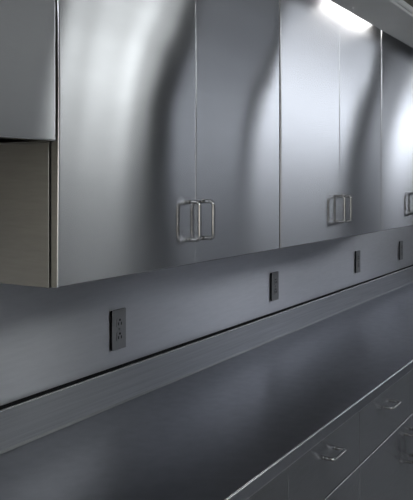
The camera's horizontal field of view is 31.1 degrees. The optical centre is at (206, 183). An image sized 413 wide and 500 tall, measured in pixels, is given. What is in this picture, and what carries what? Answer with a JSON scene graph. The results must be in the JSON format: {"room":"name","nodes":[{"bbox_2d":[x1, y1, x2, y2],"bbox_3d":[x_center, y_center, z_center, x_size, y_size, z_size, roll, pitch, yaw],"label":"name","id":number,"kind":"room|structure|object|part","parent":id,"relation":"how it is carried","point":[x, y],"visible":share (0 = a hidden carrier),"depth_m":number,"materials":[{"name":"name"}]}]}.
{"room":"laboratory","nodes":[
{"label":"laboratory","id":0,"kind":"room"},
{"bbox_2d":[0,225,412,405],"bbox_3d":[1.623,0.217,5.552,0.100,2.734,14.400,0,0,31],"label":"wall","id":1,"kind":"structure","parent":0,"point":[51,337],"depth_m":2.47,"materials":[{"name":"metal"}]},
{"bbox_2d":[0,0,54,144],"bbox_3d":[-0.582,-0.431,1.385,0.378,0.688,0.559,0,0,31],"label":"upper cabinet","id":2,"kind":"object","parent":1,"relation":"attached to","point":[27,27],"visible":1,"depth_m":1.48,"materials":[{"name":"metal"}]},
{"bbox_2d":[111,308,125,350],"bbox_3d":[-0.269,0.445,2.273,0.009,0.122,0.068,0,0,31],"label":"power outlet","id":3,"kind":"object","parent":1,"relation":"attached to","point":[118,317],"visible":1,"depth_m":2.27,"materials":[{"name":"plastic"}]},
{"bbox_2d":[116,331,122,340],"bbox_3d":[-0.267,0.466,2.271,0.003,0.028,0.031,0,0,31],"label":"socket","id":4,"kind":"object","parent":3,"relation":"attached to","point":[119,334],"depth_m":2.27,"materials":[{"name":"grey plastic"}]},
{"bbox_2d":[116,317,122,327],"bbox_3d":[-0.267,0.424,2.271,0.003,0.028,0.031,0,0,31],"label":"socket","id":5,"kind":"object","parent":3,"relation":"attached to","point":[119,320],"depth_m":2.27,"materials":[{"name":"grey plastic"}]},
{"bbox_2d":[0,0,278,287],"bbox_3d":[-0.158,-0.278,2.096,0.378,0.995,1.094,0,0,31],"label":"upper cabinet","id":6,"kind":"object","parent":1,"relation":"attached to","point":[164,152],"visible":1,"depth_m":1.82,"materials":[{"name":"metal"}]},
{"bbox_3d":[-0.177,-0.277,1.789,0.022,0.989,0.547,0,0,31],"label":"door","id":7,"kind":"part","parent":6,"relation":"part of","materials":[{"name":"metal"}]},
{"bbox_3d":[-0.031,0.099,1.980,0.040,0.114,0.013,0,0,31],"label":"handle","id":8,"kind":"part","parent":6,"relation":"part of","materials":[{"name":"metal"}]},
{"bbox_3d":[0.006,0.099,2.042,0.040,0.114,0.013,0,0,31],"label":"handle","id":9,"kind":"part","parent":6,"relation":"part of","materials":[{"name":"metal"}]},
{"bbox_3d":[0.100,-0.277,2.256,0.020,0.989,0.533,0,0,31],"label":"door","id":10,"kind":"part","parent":6,"relation":"part of","materials":[{"name":"metal"}]},
{"bbox_2d":[271,271,278,300],"bbox_3d":[0.298,0.444,3.222,0.009,0.122,0.068,0,0,31],"label":"power outlet","id":11,"kind":"object","parent":1,"relation":"attached to","point":[274,275],"visible":1,"depth_m":3.21,"materials":[{"name":"plastic"}]},
{"bbox_2d":[279,0,380,248],"bbox_3d":[0.402,-0.278,3.036,0.378,0.995,1.094,0,0,31],"label":"upper cabinet","id":12,"kind":"object","parent":1,"relation":"attached to","point":[330,56],"visible":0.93,"depth_m":2.85,"materials":[{"name":"metal"}]},
{"bbox_3d":[0.383,-0.277,2.730,0.020,0.989,0.550,0,0,31],"label":"door","id":13,"kind":"part","parent":12,"relation":"part of","materials":[{"name":"metal"}]},
{"bbox_3d":[0.531,0.099,2.921,0.040,0.114,0.013,0,0,31],"label":"handle","id":14,"kind":"part","parent":12,"relation":"part of","materials":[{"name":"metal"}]},
{"bbox_3d":[0.568,0.099,2.983,0.040,0.114,0.013,0,0,31],"label":"handle","id":15,"kind":"part","parent":12,"relation":"part of","materials":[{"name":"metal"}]},
{"bbox_3d":[0.661,-0.277,3.196,0.020,0.989,0.531,0,0,31],"label":"door","id":16,"kind":"part","parent":12,"relation":"part of","materials":[{"name":"metal"}]},
{"bbox_2d":[355,250,359,272],"bbox_3d":[0.847,0.434,4.143,0.009,0.122,0.068,0,0,31],"label":"power outlet","id":17,"kind":"object","parent":1,"relation":"attached to","point":[357,253],"visible":1,"depth_m":4.13,"materials":[{"name":"plastic"}]},
{"bbox_2d":[381,30,412,230],"bbox_3d":[0.961,-0.278,3.974,0.378,0.995,1.090,0,0,31],"label":"upper cabinet","id":18,"kind":"object","parent":1,"relation":"attached to","point":[396,56],"visible":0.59,"depth_m":3.62,"materials":[{"name":"metal"}]},
{"bbox_2d":[399,241,402,259],"bbox_3d":[1.279,0.436,4.868,0.009,0.122,0.068,0,0,31],"label":"power outlet","id":19,"kind":"object","parent":1,"relation":"attached to","point":[400,242],"visible":1,"depth_m":4.85,"materials":[{"name":"plastic"}]},
{"bbox_2d":[330,0,412,47],"bbox_3d":[2.098,-0.909,5.664,0.600,0.481,13.722,0,0,31],"label":"soffit","id":20,"kind":"structure","parent":0,"point":[393,17],"depth_m":2.92,"materials":[{"name":"grey paint"}]},
{"bbox_3d":[2.740,1.634,4.886,2.700,0.100,14.400,0,0,31],"label":"floor","id":21,"kind":"structure","parent":0,"visible":0},
{"bbox_2d":[247,411,359,499],"bbox_3d":[-0.182,1.144,1.787,0.652,0.880,1.646,0,0,31],"label":"base cabinet","id":22,"kind":"object","parent":21,"relation":"on","point":[330,470],"visible":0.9,"depth_m":2.10,"materials":[{"name":"metal"}]},
{"bbox_3d":[0.056,0.797,1.647,0.020,0.180,0.553,0,0,31],"label":"drawer","id":23,"kind":"part","parent":22,"relation":"part of","materials":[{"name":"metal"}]},
{"bbox_3d":[0.338,0.797,2.118,0.020,0.181,0.541,0,0,31],"label":"drawer","id":24,"kind":"part","parent":22,"relation":"part of","materials":[{"name":"metal"}]},
{"bbox_3d":[0.369,0.770,2.113,0.040,0.013,0.102,0,0,31],"label":"handle","id":25,"kind":"part","parent":22,"relation":"part of","materials":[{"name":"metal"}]},
{"bbox_3d":[0.338,1.185,2.118,0.020,0.587,0.541,0,0,31],"label":"door","id":26,"kind":"part","parent":22,"relation":"part of","materials":[{"name":"metal"}]},
{"bbox_2d":[359,370,412,499],"bbox_3d":[1.079,1.144,3.901,0.652,0.880,3.274,0,0,31],"label":"base cabinet","id":27,"kind":"object","parent":21,"relation":"on","point":[386,423],"visible":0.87,"depth_m":2.62,"materials":[{"name":"metal"}]},
{"bbox_2d":[0,265,412,499],"bbox_3d":[0.659,0.630,3.217,0.634,0.146,5.000,0,0,31],"label":"countertop","id":28,"kind":"structure","parent":27,"relation":"on","point":[220,415],"depth_m":2.15,"materials":[{"name":"metal"}]},
{"bbox_3d":[0.619,1.185,2.590,0.020,0.587,0.549,0,0,31],"label":"door","id":29,"kind":"part","parent":27,"relation":"part of","materials":[{"name":"metal"}]},
{"bbox_3d":[0.619,0.797,2.590,0.020,0.181,0.549,0,0,31],"label":"drawer","id":30,"kind":"part","parent":27,"relation":"part of","materials":[{"name":"metal"}]},
{"bbox_3d":[0.650,0.770,2.584,0.040,0.013,0.102,0,0,31],"label":"handle","id":31,"kind":"part","parent":27,"relation":"part of","materials":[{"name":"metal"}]},
{"bbox_3d":[0.767,0.994,2.781,0.040,0.114,0.013,0,0,31],"label":"handle","id":32,"kind":"part","parent":27,"relation":"part of","materials":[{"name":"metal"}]},
{"bbox_3d":[0.899,0.797,3.060,0.020,0.180,0.541,0,0,31],"label":"drawer","id":33,"kind":"part","parent":27,"relation":"part of","materials":[{"name":"metal"}]},
{"bbox_3d":[0.899,1.185,3.060,0.020,0.588,0.541,0,0,31],"label":"door","id":34,"kind":"part","parent":27,"relation":"part of","materials":[{"name":"metal"}]}
]}

